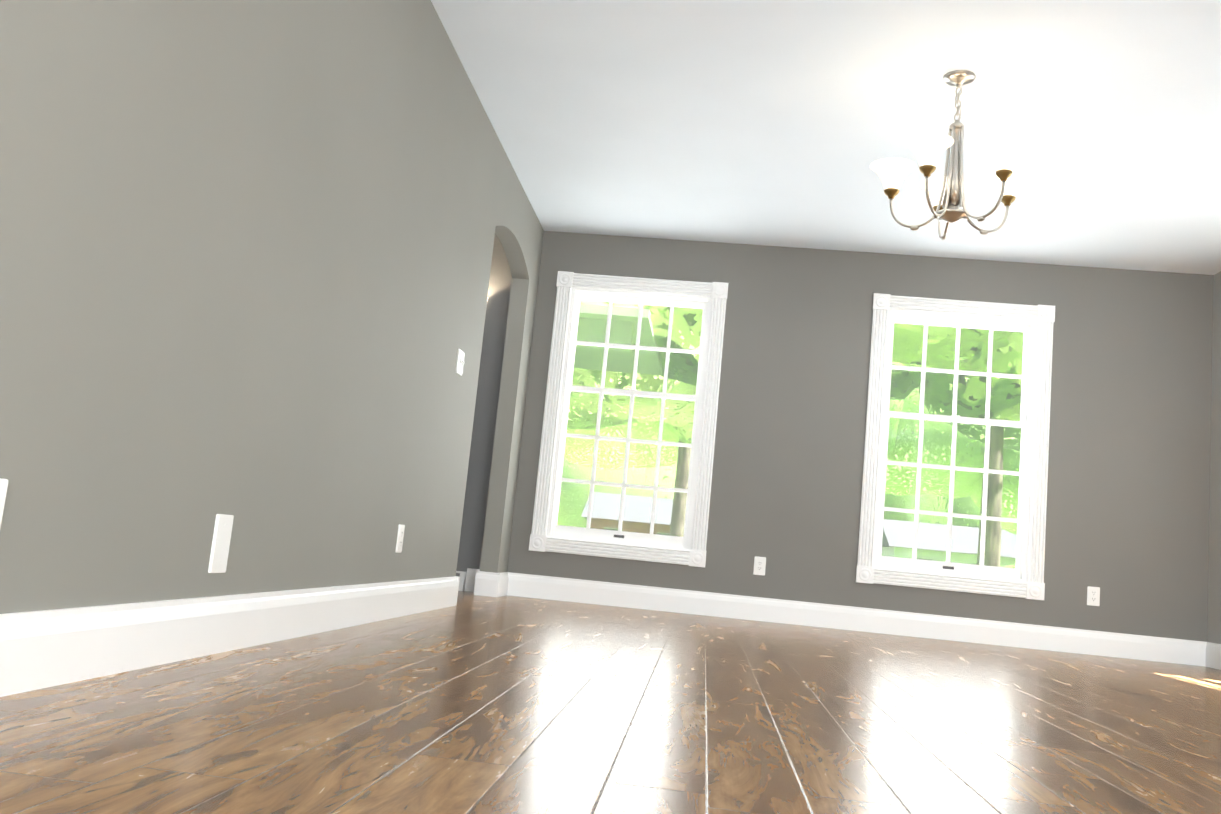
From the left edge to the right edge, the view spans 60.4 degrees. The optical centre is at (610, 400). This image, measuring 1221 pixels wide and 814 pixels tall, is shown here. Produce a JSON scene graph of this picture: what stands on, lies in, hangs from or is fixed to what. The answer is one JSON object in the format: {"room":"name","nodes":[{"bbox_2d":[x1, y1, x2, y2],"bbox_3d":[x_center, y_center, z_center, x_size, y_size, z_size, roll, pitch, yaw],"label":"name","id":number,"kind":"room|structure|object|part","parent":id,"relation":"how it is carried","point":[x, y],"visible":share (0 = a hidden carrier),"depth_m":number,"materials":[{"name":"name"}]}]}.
{"room":"empty dining room","nodes":[
{"label":"empty dining room","id":0,"kind":"room"},
{"bbox_2d":[0,0,543,613],"bbox_3d":[-1.089,-0.704,2.036,0.115,2.500,10.320,5,-8,6],"label":"wall","id":1,"kind":"structure","parent":0,"point":[246,248],"depth_m":2.83,"materials":[{"name":"grey paint"}]},
{"bbox_2d":[0,478,7,527],"bbox_3d":[-1.117,0.200,1.885,0.009,0.125,0.078,5,-8,6],"label":"electrical outlet","id":2,"kind":"object","parent":1,"relation":"attached to","point":[3,486],"visible":1,"depth_m":1.92,"materials":[{"name":"white plastic"}]},
{"bbox_2d":[208,514,233,572],"bbox_3d":[-1.039,0.381,2.805,0.008,0.155,0.095,5,-8,6],"label":"electrical outlet plate","id":3,"kind":"object","parent":1,"relation":"attached to","point":[221,543],"visible":1,"depth_m":2.79,"materials":[{"name":"white plastic"}]},
{"bbox_2d":[0,569,508,696],"bbox_3d":[-1.201,0.455,1.875,0.151,0.150,10.320,5,-8,6],"label":"baseboard","id":4,"kind":"structure","parent":1,"relation":"attached to","point":[45,649],"depth_m":2.61,"materials":[{"name":"white wood"}]},
{"bbox_2d":[395,524,404,552],"bbox_3d":[-0.889,0.583,4.447,0.009,0.118,0.075,5,-8,6],"label":"electrical outlet","id":5,"kind":"object","parent":1,"relation":"attached to","point":[400,536],"visible":1,"depth_m":4.43,"materials":[{"name":"white plastic"}]},
{"bbox_2d":[456,349,464,375],"bbox_3d":[-0.741,-0.191,5.228,0.021,0.118,0.118,5,-8,6],"label":"double light switch","id":6,"kind":"object","parent":1,"relation":"attached to","point":[460,362],"visible":0.94,"depth_m":5.21,"materials":[{"name":"white plastic"}]},
{"bbox_2d":[0,591,1220,813],"bbox_3d":[0.323,0.714,1.701,6.315,0.120,10.760,5,-8,6],"label":"floor","id":7,"kind":"structure","parent":0,"point":[470,703],"depth_m":2.28,"materials":[{"name":"laminate"}]},
{"bbox_2d":[431,0,1220,274],"bbox_3d":[-1.763,-3.567,2.519,11.915,3.150,11.360,5,-8,6],"label":"ceiling","id":8,"kind":"structure","parent":0,"point":[785,123],"depth_m":4.98,"materials":[{"name":"paint"}]},
{"bbox_2d":[870,70,1032,239],"bbox_3d":[1.461,-1.046,4.462,0.678,0.675,0.655,5,-8,6],"label":"chandelier","id":9,"kind":"object","parent":8,"relation":"hanging from","point":[1006,175],"visible":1,"depth_m":4.41,"materials":[{"name":"silver metal"}]},
{"bbox_2d":[456,231,1213,641],"bbox_3d":[0.967,0.194,7.069,6.200,2.500,0.220,5,-8,6],"label":"wall","id":10,"kind":"structure","parent":0,"point":[1129,471],"depth_m":6.87,"materials":[{"name":"paint"}]},
{"bbox_2d":[529,271,727,566],"bbox_3d":[0.134,0.106,7.091,1.168,1.908,0.168,5,-8,6],"label":"window","id":11,"kind":"structure","parent":10,"relation":"in","point":[626,458],"depth_m":7.08,"materials":[{"name":"white"}]},
{"bbox_3d":[0.137,0.100,7.115,0.860,1.570,0.040,5,-8,6],"label":"glass","id":12,"kind":"part","parent":11,"relation":"part of","materials":[{"name":"clear glass"}]},
{"bbox_2d":[753,556,765,574],"bbox_3d":[0.970,1.073,6.822,0.075,0.118,0.009,5,-8,6],"label":"electrical outlet","id":13,"kind":"object","parent":10,"relation":"attached to","point":[759,565],"visible":1,"depth_m":6.82,"materials":[{"name":"white plastic"}]},
{"bbox_2d":[507,572,1206,665],"bbox_3d":[1.504,1.389,6.724,4.430,0.150,0.018,5,-8,6],"label":"baseboard","id":14,"kind":"structure","parent":10,"relation":"attached to","point":[1068,640],"depth_m":6.71,"materials":[{"name":"white wood"}]},
{"bbox_2d":[856,293,1054,599],"bbox_3d":[2.251,0.280,6.877,1.168,1.908,0.168,5,-8,6],"label":"window","id":15,"kind":"structure","parent":10,"relation":"in","point":[955,477],"depth_m":6.86,"materials":[{"name":"white"}]},
{"bbox_3d":[2.254,0.274,6.901,0.860,1.570,0.040,5,-8,6],"label":"glass","id":16,"kind":"part","parent":15,"relation":"part of","materials":[{"name":"clear glass"}]},
{"bbox_2d":[1087,586,1099,605],"bbox_3d":[3.044,1.231,6.615,0.075,0.118,0.009,5,-8,6],"label":"electrical outlet","id":17,"kind":"object","parent":10,"relation":"attached to","point":[1093,596],"visible":1,"depth_m":6.61,"materials":[{"name":"white plastic"}]},
{"bbox_2d":[1208,271,1220,643],"bbox_3d":[3.460,-0.345,1.467,0.220,2.500,10.540,5,-8,6],"label":"wall","id":18,"kind":"structure","parent":0,"point":[1214,609],"depth_m":6.59,"materials":[{"name":"grey paint"}]},
{"bbox_2d":[1205,642,1220,669],"bbox_3d":[3.240,0.820,1.426,0.018,0.150,10.320,5,-8,6],"label":"baseboard","id":19,"kind":"structure","parent":18,"relation":"attached to","point":[1213,655],"depth_m":6.40,"materials":[{"name":"white wood"}]}
]}

